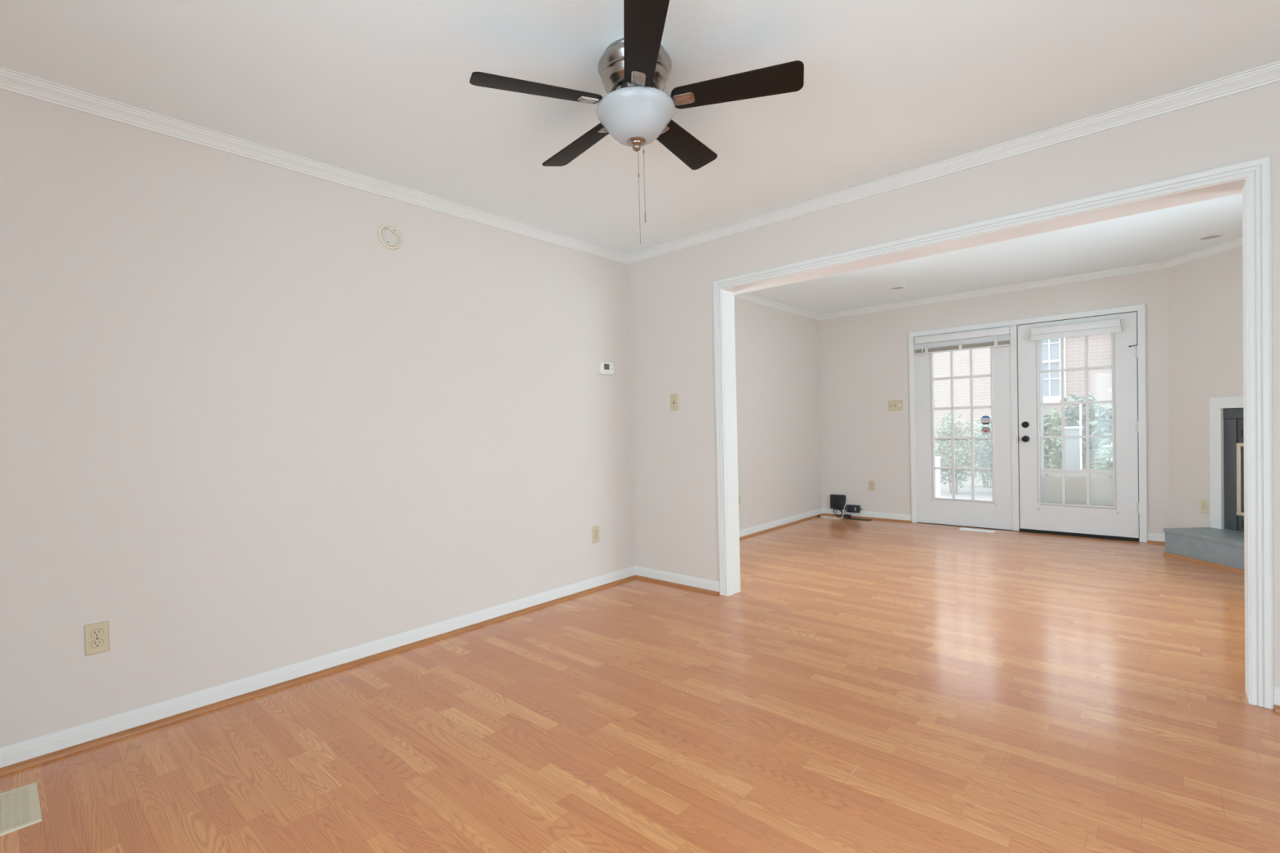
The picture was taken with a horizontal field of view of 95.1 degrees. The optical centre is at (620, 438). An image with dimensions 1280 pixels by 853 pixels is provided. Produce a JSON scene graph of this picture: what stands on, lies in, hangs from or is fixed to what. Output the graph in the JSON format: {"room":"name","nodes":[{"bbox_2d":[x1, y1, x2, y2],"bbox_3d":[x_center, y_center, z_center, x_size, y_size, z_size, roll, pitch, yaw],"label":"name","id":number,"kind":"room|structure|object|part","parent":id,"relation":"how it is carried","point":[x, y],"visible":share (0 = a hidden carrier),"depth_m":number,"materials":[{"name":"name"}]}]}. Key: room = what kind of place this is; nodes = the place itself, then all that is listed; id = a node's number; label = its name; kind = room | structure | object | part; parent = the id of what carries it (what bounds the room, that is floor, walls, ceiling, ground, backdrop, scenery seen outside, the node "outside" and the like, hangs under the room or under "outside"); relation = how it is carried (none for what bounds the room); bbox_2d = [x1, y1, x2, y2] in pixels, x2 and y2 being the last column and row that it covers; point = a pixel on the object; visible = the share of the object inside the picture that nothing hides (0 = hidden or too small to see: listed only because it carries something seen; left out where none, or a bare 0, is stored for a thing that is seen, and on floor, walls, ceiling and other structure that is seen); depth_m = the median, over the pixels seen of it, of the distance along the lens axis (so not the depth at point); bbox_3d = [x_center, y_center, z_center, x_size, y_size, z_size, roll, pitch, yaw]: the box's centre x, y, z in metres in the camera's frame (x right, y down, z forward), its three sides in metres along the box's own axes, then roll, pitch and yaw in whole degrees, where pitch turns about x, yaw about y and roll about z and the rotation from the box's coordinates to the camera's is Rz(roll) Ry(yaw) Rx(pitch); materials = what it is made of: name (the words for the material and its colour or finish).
{"room":"empty dining room","nodes":[
{"label":"empty dining room","id":0,"kind":"room"},
{"bbox_2d":[0,88,635,747],"bbox_3d":[-1.556,-0.087,2.749,0.120,2.420,4.700,0,1,43],"label":"wall","id":1,"kind":"structure","parent":0,"point":[245,432],"depth_m":2.60,"materials":[{"name":"beige paint"}]},
{"bbox_2d":[84,620,110,655],"bbox_3d":[-1.968,0.751,2.203,0.008,0.115,0.070,0,1,43],"label":"wall outlet","id":2,"kind":"object","parent":1,"relation":"attached to","point":[96,635],"visible":1,"depth_m":2.20,"materials":[{"name":"beige plastic"}]},
{"bbox_2d":[90,628,102,637],"bbox_3d":[-1.967,0.732,2.200,0.002,0.028,0.034,0,1,43],"label":"socket","id":3,"kind":"object","parent":2,"relation":"attached to","point":[95,633],"depth_m":2.20,"materials":[{"name":"beige plastic"}]},
{"bbox_2d":[91,639,103,648],"bbox_3d":[-1.966,0.770,2.201,0.002,0.028,0.034,0,1,43],"label":"socket","id":4,"kind":"object","parent":2,"relation":"attached to","point":[95,643],"depth_m":2.20,"materials":[{"name":"beige plastic"}]},
{"bbox_2d":[0,574,719,775],"bbox_3d":[-1.195,1.110,2.469,0.751,0.019,4.668,0,1,43],"label":"trim","id":5,"kind":"structure","parent":1,"relation":"attached to","point":[11,768],"depth_m":2.65,"materials":[{"name":"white wood"}]},
{"bbox_2d":[377,223,402,249],"bbox_3d":[-1.194,-1.054,3.047,0.016,0.133,0.133,0,1,43],"label":"smoke detector","id":6,"kind":"object","parent":1,"relation":"attached to","point":[391,228],"visible":1,"depth_m":3.04,"materials":[{"name":"beige plastic"}]},
{"bbox_2d":[591,525,599,542],"bbox_3d":[-0.170,0.677,4.139,0.008,0.115,0.070,0,1,43],"label":"wall outlet","id":7,"kind":"object","parent":1,"relation":"attached to","point":[595,530],"visible":1,"depth_m":4.13,"materials":[{"name":"beige plastic"}]},
{"bbox_2d":[599,361,613,374],"bbox_3d":[-0.097,-0.506,4.213,0.030,0.088,0.124,0,1,43],"label":"thermostat","id":8,"kind":"object","parent":1,"relation":"attached to","point":[605,368],"visible":1,"depth_m":4.19,"materials":[{"name":"white plastic"}]},
{"bbox_2d":[0,60,1279,264],"bbox_3d":[0.015,-1.281,1.240,4.250,0.056,4.700,0,1,43],"label":"trim","id":9,"kind":"structure","parent":1,"relation":"attached to","point":[11,81],"depth_m":2.66,"materials":[{"name":"white wood"}]},
{"bbox_2d":[0,565,1279,768],"bbox_3d":[0.074,1.067,1.283,4.250,0.084,4.700,0,1,43],"label":"baseboard","id":10,"kind":"structure","parent":1,"relation":"attached to","point":[30,748],"depth_m":2.66,"materials":[{"name":"white wood"}]},
{"bbox_2d":[0,515,1279,852],"bbox_3d":[1.190,1.117,2.668,4.800,0.120,8.544,0,1,43],"label":"floor","id":11,"kind":"structure","parent":0,"point":[874,686],"depth_m":2.18,"materials":[{"name":"brown wood"}]},
{"bbox_2d":[0,782,42,835],"bbox_3d":[-1.975,1.150,1.706,0.291,0.007,0.400,0,1,43],"label":"floor vent","id":12,"kind":"object","parent":11,"relation":"in","point":[20,807],"visible":1,"depth_m":1.81,"materials":[{"name":"beige metal"}]},
{"bbox_2d":[0,787,30,830],"bbox_3d":[-1.975,1.150,1.706,0.248,0.004,0.352,0,1,43],"label":"grille","id":13,"kind":"object","parent":12,"relation":"attached to","point":[15,804],"depth_m":1.81,"materials":[{"name":"beige metal"}]},
{"bbox_2d":[817,500,847,519],"bbox_3d":[2.538,0.845,6.964,0.343,0.196,0.202,-1,1,13],"label":"cable","id":14,"kind":"object","parent":11,"relation":"on","point":[824,517],"visible":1,"depth_m":6.96,"materials":[{"name":"white plastic"}]},
{"bbox_2d":[843,517,871,520],"bbox_3d":[2.773,0.939,6.820,0.300,0.006,0.100,0,1,43],"label":"floor vent","id":15,"kind":"object","parent":11,"relation":"in","point":[851,518],"visible":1,"depth_m":6.80,"materials":[{"name":"brown metal"}]},
{"bbox_2d":[841,514,851,517],"bbox_3d":[2.686,0.916,6.940,0.128,0.043,0.060,0,1,43],"label":"cable bundle","id":16,"kind":"object","parent":15,"relation":"on","point":[844,515],"visible":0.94,"depth_m":6.92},
{"bbox_2d":[846,517,869,519],"bbox_3d":[2.773,0.938,6.820,0.272,0.004,0.077,0,1,43],"label":"grille","id":17,"kind":"object","parent":15,"relation":"attached to","point":[851,518],"depth_m":6.84,"materials":[{"name":"brown metal"}]},
{"bbox_2d":[958,527,996,533],"bbox_3d":[3.637,0.933,5.962,0.315,0.006,0.135,0,1,43],"label":"floor vent","id":18,"kind":"object","parent":11,"relation":"in","point":[962,528],"visible":1,"depth_m":5.95,"materials":[{"name":"white metal"}]},
{"bbox_2d":[960,528,993,532],"bbox_3d":[3.637,0.932,5.962,0.283,0.004,0.108,0,1,43],"label":"grille","id":19,"kind":"object","parent":18,"relation":"attached to","point":[962,529],"depth_m":5.95,"materials":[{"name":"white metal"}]},
{"bbox_2d":[1162,527,1244,573],"bbox_3d":[4.601,0.838,4.192,0.400,0.210,1.119,-1,1,0],"label":"hearth","id":20,"kind":"object","parent":11,"relation":"on","point":[1219,548],"visible":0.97,"depth_m":4.44,"materials":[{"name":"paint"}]},
{"bbox_3d":[4.413,0.938,4.194,0.019,0.019,1.107,-1,1,0],"label":"shoe moulding","id":21,"kind":"part","parent":20,"relation":"part of","materials":[{"name":"brown wood"}]},
{"bbox_2d":[1208,395,1244,531],"bbox_3d":[4.806,0.204,4.183,0.079,1.047,1.100,-1,1,0],"label":"fireplace","id":22,"kind":"object","parent":20,"relation":"on","point":[1233,451],"visible":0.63,"depth_m":4.61,"materials":[{"name":"grey metal"}]},
{"bbox_3d":[4.818,0.246,4.184,0.058,0.955,0.916,-1,1,0],"label":"insert panel","id":23,"kind":"part","parent":22,"relation":"part of","materials":[{"name":"grey metal"}]},
{"bbox_3d":[4.791,0.320,4.185,0.015,0.560,0.714,-1,1,0],"label":"brass trim","id":24,"kind":"part","parent":22,"relation":"part of","materials":[{"name":"gold metal"}]},
{"bbox_3d":[4.796,0.320,4.185,0.006,0.508,0.662,-1,1,0],"label":"glass door","id":25,"kind":"part","parent":22,"relation":"part of","materials":[{"name":"black glass"}]},
{"bbox_2d":[0,0,1279,314],"bbox_3d":[1.204,-1.482,2.636,4.706,0.235,8.674,0,1,43],"label":"ceiling","id":26,"kind":"structure","parent":0,"point":[381,90],"depth_m":2.21,"materials":[{"name":"white paint"}]},
{"bbox_2d":[469,0,804,243],"bbox_3d":[0.058,-1.003,2.062,1.071,0.644,1.068,0,1,43],"label":"ceiling fan","id":27,"kind":"object","parent":26,"relation":"hanging from","point":[634,69],"visible":1,"depth_m":1.94,"materials":[{"name":"dark brown wood"},{"name":"brushed nickel"},{"name":"frosted glass"}]},
{"bbox_3d":[-0.269,-1.143,1.914,0.429,0.033,0.119,-2,1,-20],"label":"blade","id":28,"kind":"part","parent":27,"relation":"part of","materials":[{"name":"brown wood"}]},
{"bbox_3d":[-0.155,-1.153,2.301,0.119,0.033,0.429,-2,1,-38],"label":"blade","id":29,"kind":"part","parent":27,"relation":"part of","materials":[{"name":"brown wood"}]},
{"bbox_3d":[0.056,-1.090,2.031,0.273,0.118,0.273,0,1,43],"label":"lamp shade","id":30,"kind":"part","parent":27,"relation":"part of","materials":[{"name":"white glass"}]},
{"bbox_3d":[0.067,-0.843,2.035,0.002,0.320,0.002,-2,1,-25],"label":"pull chain","id":31,"kind":"part","parent":27,"relation":"part of","materials":[{"name":"silver metal"}]},
{"bbox_3d":[0.084,-0.904,2.034,0.002,0.233,0.002,-2,1,-25],"label":"pull chain","id":32,"kind":"part","parent":27,"relation":"part of","materials":[{"name":"silver metal"}]},
{"bbox_3d":[0.064,-1.147,1.687,0.119,0.033,0.429,-1,1,-2],"label":"blade","id":33,"kind":"part","parent":27,"relation":"part of","materials":[{"name":"brown wood"}]},
{"bbox_3d":[0.247,-1.163,2.312,0.119,0.033,0.429,-1,1,34],"label":"blade","id":34,"kind":"part","parent":27,"relation":"part of","materials":[{"name":"brown wood"}]},
{"bbox_3d":[0.383,-1.160,1.933,0.429,0.033,0.119,-1,1,16],"label":"blade","id":35,"kind":"part","parent":27,"relation":"part of","materials":[{"name":"brown wood"}]},
{"bbox_2d":[888,285,906,289],"bbox_3d":[2.748,-1.491,5.793,0.160,0.008,0.160,0,1,43],"label":"recessed light","id":36,"kind":"object","parent":26,"relation":"in","point":[898,287],"visible":1,"depth_m":5.78,"materials":[{"name":"white plastic"}]},
{"bbox_2d":[1195,233,1225,240],"bbox_3d":[4.417,-1.508,4.380,0.160,0.008,0.160,0,1,43],"label":"recessed light","id":37,"kind":"object","parent":26,"relation":"in","point":[1214,236],"visible":1,"depth_m":4.37,"materials":[{"name":"white plastic"}]},
{"bbox_2d":[733,297,822,530],"bbox_3d":[1.226,-0.232,5.975,0.120,2.455,3.528,0,1,43],"label":"wall","id":38,"kind":"structure","parent":0,"point":[777,371],"depth_m":6.41,"materials":[{"name":"beige paint"}]},
{"bbox_2d":[738,493,741,506],"bbox_3d":[1.187,0.613,5.831,0.008,0.115,0.070,0,1,43],"label":"wall outlet","id":39,"kind":"object","parent":38,"relation":"attached to","point":[740,495],"visible":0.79,"depth_m":5.84,"materials":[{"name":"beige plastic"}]},
{"bbox_2d":[739,507,911,537],"bbox_3d":[1.681,0.949,5.602,1.040,0.084,3.528,0,1,43],"label":"baseboard","id":40,"kind":"structure","parent":38,"relation":"attached to","point":[761,527],"depth_m":6.69,"materials":[{"name":"white wood"}]},
{"bbox_2d":[739,513,911,539],"bbox_3d":[1.686,0.982,5.598,1.028,0.019,3.506,0,1,43],"label":"trim","id":41,"kind":"structure","parent":38,"relation":"attached to","point":[820,514],"depth_m":6.65,"materials":[{"name":"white wood"}]},
{"bbox_2d":[627,81,1279,687],"bbox_3d":[1.579,-0.223,3.140,4.556,2.520,0.146,0,1,43],"label":"wall","id":42,"kind":"structure","parent":0,"point":[671,300],"depth_m":3.43,"materials":[{"name":"beige paint"}]},
{"bbox_2d":[670,393,678,410],"bbox_3d":[0.378,-0.257,4.140,0.070,0.119,0.021,0,1,43],"label":"light switch","id":43,"kind":"object","parent":42,"relation":"attached to","point":[673,397],"visible":1,"depth_m":4.14,"materials":[{"name":"beige plastic"}]},
{"bbox_2d":[722,177,1245,294],"bbox_3d":[1.599,-1.206,3.117,2.988,0.425,0.203,0,1,43],"label":"trim","id":44,"kind":"structure","parent":42,"relation":"attached to","point":[1233,187],"depth_m":2.82,"materials":[{"name":"white wood"}]},
{"bbox_2d":[721,177,1250,703],"bbox_3d":[1.611,0.015,3.119,2.388,2.044,0.148,0,1,43],"label":"trim","id":45,"kind":"structure","parent":42,"relation":"attached to","point":[727,297],"depth_m":3.88,"materials":[{"name":"white wood"}]},
{"bbox_2d":[733,237,1242,319],"bbox_3d":[2.854,-1.445,4.413,4.406,0.056,3.528,0,1,43],"label":"trim","id":46,"kind":"structure","parent":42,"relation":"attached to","point":[1235,243],"depth_m":5.79,"materials":[{"name":"white wood"}]},
{"bbox_2d":[712,155,1274,709],"bbox_3d":[1.555,-0.008,3.059,2.490,2.094,0.018,0,1,43],"label":"trim","id":47,"kind":"structure","parent":42,"relation":"attached to","point":[1258,171],"depth_m":2.25,"materials":[{"name":"white wood"}]},
{"bbox_2d":[1274,704,1279,712],"bbox_3d":[1.265,1.090,0.184,0.985,0.019,4.668,0,1,43],"label":"trim","id":48,"kind":"structure","parent":42,"relation":"attached to","point":[1277,708],"depth_m":2.21,"materials":[{"name":"brown wood"}]},
{"bbox_2d":[817,268,1240,533],"bbox_3d":[4.086,-0.241,5.817,4.526,2.575,0.130,0,1,43],"label":"wall","id":49,"kind":"structure","parent":0,"point":[864,357],"depth_m":6.60,"materials":[{"name":"beige paint"}]},
{"bbox_2d":[830,493,846,516],"bbox_3d":[2.643,0.808,7.059,0.228,0.258,0.077,0,1,43],"label":"router","id":50,"kind":"object","parent":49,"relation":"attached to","point":[837,501],"depth_m":7.06,"materials":[{"name":"black plastic"}]},
{"bbox_3d":[2.628,0.767,7.076,0.110,0.110,0.002,0,1,43],"label":"panel","id":51,"kind":"part","parent":50,"relation":"part of","materials":[{"name":"black plastic"}]},
{"bbox_3d":[2.654,0.886,7.034,0.178,0.104,0.050,0,1,43],"label":"cable coil","id":52,"kind":"part","parent":50,"relation":"part of","materials":[{"name":"plastic"}]},
{"bbox_2d":[846,504,862,512],"bbox_3d":[2.786,0.832,6.945,0.174,0.086,0.050,0,1,43],"label":"power adapter","id":53,"kind":"object","parent":49,"relation":"attached to","point":[850,508],"visible":1,"depth_m":6.93,"materials":[{"name":"black plastic"}]},
{"bbox_2d":[868,480,875,490],"bbox_3d":[2.934,0.547,6.825,0.070,0.115,0.008,0,1,43],"label":"wall outlet","id":54,"kind":"object","parent":49,"relation":"attached to","point":[871,483],"visible":1,"depth_m":6.82,"materials":[{"name":"beige plastic"}]},
{"bbox_2d":[888,400,902,410],"bbox_3d":[3.109,-0.377,6.615,0.158,0.118,0.021,0,1,43],"label":"light switch","id":55,"kind":"object","parent":49,"relation":"attached to","point":[893,405],"visible":1,"depth_m":6.61,"materials":[{"name":"beige plastic"}]},
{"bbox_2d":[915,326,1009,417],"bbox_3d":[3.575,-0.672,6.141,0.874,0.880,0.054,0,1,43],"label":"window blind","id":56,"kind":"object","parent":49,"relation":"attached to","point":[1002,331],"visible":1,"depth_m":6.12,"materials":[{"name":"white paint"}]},
{"bbox_3d":[3.572,-0.934,6.139,0.870,0.013,0.034,0,1,43],"label":"rail","id":57,"kind":"part","parent":56,"relation":"part of","materials":[{"name":"white paint"}]},
{"bbox_2d":[914,325,1013,529],"bbox_3d":[3.619,-0.102,6.198,0.895,2.055,0.056,0,1,43],"label":"door","id":58,"kind":"structure","parent":49,"relation":"in","point":[996,513],"depth_m":6.14,"materials":[{"name":"white paint"}]},
{"bbox_3d":[3.606,-0.166,6.177,0.588,1.659,0.012,0,1,43],"label":"lite frame","id":59,"kind":"part","parent":58,"relation":"part of","materials":[{"name":"clear glass"}]},
{"bbox_2d":[980,415,991,424],"bbox_3d":[3.779,-0.191,6.049,0.092,0.092,0.001,0,1,43],"label":"sticker","id":60,"kind":"object","parent":58,"relation":"attached to","point":[985,420],"visible":1,"depth_m":6.05,"materials":[{"name":"white"}]},
{"bbox_2d":[981,426,991,435],"bbox_3d":[3.783,-0.082,6.050,0.084,0.084,0.001,0,1,43],"label":"sticker","id":61,"kind":"object","parent":58,"relation":"attached to","point":[985,430],"visible":1,"depth_m":6.05,"materials":[{"name":"white paper"}]},
{"bbox_2d":[914,311,1137,531],"bbox_3d":[3.994,-0.081,5.903,1.870,2.116,0.129,0,1,43],"label":"door frame","id":62,"kind":"structure","parent":49,"relation":"attached to","point":[1013,329],"depth_m":5.86,"materials":[{"name":"white paint"}]},
{"bbox_2d":[908,303,1147,542],"bbox_3d":[3.947,-0.129,5.850,1.960,2.115,0.017,0,1,43],"label":"trim","id":63,"kind":"structure","parent":49,"relation":"attached to","point":[1140,308],"depth_m":5.32,"materials":[{"name":"white wood"}]},
{"bbox_2d":[916,522,1139,542],"bbox_3d":[4.020,0.966,5.918,1.850,0.122,0.140,0,1,43],"label":"trim","id":64,"kind":"structure","parent":49,"relation":"attached to","point":[1020,530],"depth_m":5.61,"materials":[{"name":"black rubber"}]},
{"bbox_2d":[1030,318,1120,341],"bbox_3d":[4.262,-1.016,5.492,0.671,0.123,0.049,0,1,43],"label":"window blind","id":65,"kind":"object","parent":49,"relation":"attached to","point":[1113,326],"visible":1,"depth_m":5.46,"materials":[{"name":"white paint"}]},
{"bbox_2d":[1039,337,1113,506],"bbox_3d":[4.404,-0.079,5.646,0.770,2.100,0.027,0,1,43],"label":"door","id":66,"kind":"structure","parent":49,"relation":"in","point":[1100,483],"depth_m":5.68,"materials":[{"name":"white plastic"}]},
{"bbox_3d":[4.422,0.553,5.657,0.525,0.495,0.025,0,1,43],"label":"kick panel","id":67,"kind":"part","parent":66,"relation":"part of","materials":[{"name":"white glass"}]},
{"bbox_2d":[1017,311,1139,538],"bbox_3d":[4.306,-0.114,5.532,0.910,2.041,0.116,0,1,43],"label":"door","id":68,"kind":"structure","parent":49,"relation":"in","point":[1121,519],"depth_m":5.48,"materials":[{"name":"white paint"}]},
{"bbox_3d":[4.003,0.003,5.781,0.064,0.064,0.062,0,1,43],"label":"knob","id":69,"kind":"part","parent":68,"relation":"part of","materials":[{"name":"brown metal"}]},
{"bbox_3d":[4.299,-0.176,5.533,0.592,1.649,0.012,0,1,43],"label":"lite frame","id":70,"kind":"part","parent":68,"relation":"part of","materials":[{"name":"clear glass"}]},
{"bbox_2d":[1146,533,1164,542],"bbox_3d":[4.782,0.882,4.988,0.092,0.084,0.473,-2,1,-13],"label":"baseboard","id":71,"kind":"structure","parent":49,"relation":"attached to","point":[1151,536],"depth_m":5.16,"materials":[{"name":"white wood"}]},
{"bbox_2d":[1147,540,1164,544],"bbox_3d":[4.725,0.913,5.153,0.120,0.019,0.019,0,1,43],"label":"trim","id":72,"kind":"structure","parent":49,"relation":"attached to","point":[1148,541],"depth_m":5.15,"materials":[{"name":"brown wood"}]},
{"bbox_2d":[1167,246,1244,533],"bbox_3d":[4.824,-0.290,4.162,0.100,2.455,1.855,-1,1,0],"label":"wall","id":73,"kind":"structure","parent":0,"point":[1206,299],"depth_m":4.82,"materials":[{"name":"beige paint"}]},
{"bbox_2d":[1199,498,1208,513],"bbox_3d":[4.789,0.552,4.803,0.008,0.115,0.070,-1,1,0],"label":"wall outlet","id":74,"kind":"object","parent":73,"relation":"attached to","point":[1203,503],"visible":1,"depth_m":4.80,"materials":[{"name":"beige plastic"}]},
{"label":"outside","id":75,"kind":"structure","parent":0,"visible":0},
{"bbox_2d":[940,470,992,500],"bbox_3d":[12.351,0.807,16.157,30.000,0.250,26.195,0,1,43],"label":"ground","id":76,"kind":"structure","parent":75,"point":[981,492],"depth_m":10.57,"materials":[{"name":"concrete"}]},
{"bbox_2d":[935,456,941,497],"bbox_3d":[4.775,0.639,8.846,0.120,0.730,0.120,0,1,43],"label":"post","id":77,"kind":"object","parent":76,"relation":"on","point":[937,458],"visible":0.42,"depth_m":8.79,"materials":[{"name":"white plastic"}]},
{"bbox_2d":[934,412,976,493],"bbox_3d":[5.819,0.247,10.183,0.752,1.416,0.689,-1,1,-1],"label":"shrub","id":78,"kind":"object","parent":76,"relation":"on","point":[963,458],"visible":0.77,"depth_m":10.09,"materials":[{"name":"green plant"}]},
{"bbox_2d":[966,416,991,487],"bbox_3d":[6.872,0.231,10.989,0.772,1.367,0.696,-1,1,10],"label":"shrub","id":79,"kind":"object","parent":76,"relation":"on","point":[976,433],"visible":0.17,"depth_m":10.99,"materials":[{"name":"green plant"}]},
{"bbox_2d":[975,422,992,488],"bbox_3d":[6.520,0.269,10.029,0.739,1.344,0.722,-1,1,2],"label":"shrub","id":80,"kind":"object","parent":76,"relation":"on","point":[988,446],"visible":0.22,"depth_m":10.08,"materials":[{"name":"green plant"}]},
{"bbox_2d":[933,333,1111,469],"bbox_3d":[12.774,-1.923,16.637,20.800,5.170,8.950,0,1,43],"label":"building exterior","id":81,"kind":"structure","parent":76,"relation":"on","point":[1100,353],"depth_m":13.70,"materials":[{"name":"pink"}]},
{"bbox_2d":[1043,408,1067,469],"bbox_3d":[6.763,0.229,9.185,0.674,1.442,0.770,-1,1,9],"label":"shrub","id":82,"kind":"object","parent":76,"relation":"on","point":[1054,452],"visible":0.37,"depth_m":8.99,"materials":[{"name":"green plant"}]},
{"bbox_2d":[1064,426,1083,469],"bbox_3d":[6.280,0.407,8.122,0.215,1.145,0.280,0,1,43],"label":"utility box","id":83,"kind":"object","parent":76,"relation":"on","point":[1072,445],"visible":0.3,"depth_m":8.02,"materials":[{"name":"white plastic"}]},
{"bbox_3d":[6.266,-0.153,8.111,0.215,0.024,0.280,0,1,43],"label":"lid","id":84,"kind":"part","parent":83,"relation":"part of","materials":[{"name":"white plastic"}]},
{"bbox_2d":[1079,404,1082,469],"bbox_3d":[5.787,0.286,7.346,0.022,1.440,0.022,0,1,43],"label":"stake","id":85,"kind":"object","parent":76,"relation":"on","point":[1080,405],"visible":0.53,"depth_m":7.33,"materials":[{"name":"white plastic"}]},
{"bbox_2d":[1053,392,1110,469],"bbox_3d":[8.678,0.004,10.941,0.857,1.731,1.004,-2,1,-14],"label":"shrub","id":86,"kind":"object","parent":76,"relation":"on","point":[1073,421],"visible":0.45,"depth_m":10.78,"materials":[{"name":"green plant"}]},
{"bbox_2d":[1085,437,1112,470],"bbox_3d":[6.380,0.459,7.653,0.572,1.056,0.622,0,1,43],"label":"plant","id":87,"kind":"object","parent":76,"relation":"on","point":[1104,460],"visible":0.26,"depth_m":7.58,"materials":[{"name":"green plant"}]},
{"bbox_2d":[1096,387,1112,465],"bbox_3d":[8.448,0.012,9.794,0.824,1.768,0.749,-2,1,-21],"label":"shrub","id":88,"kind":"object","parent":76,"relation":"on","point":[1107,423],"visible":0.09,"depth_m":9.93,"materials":[{"name":"green plant"}]}
]}

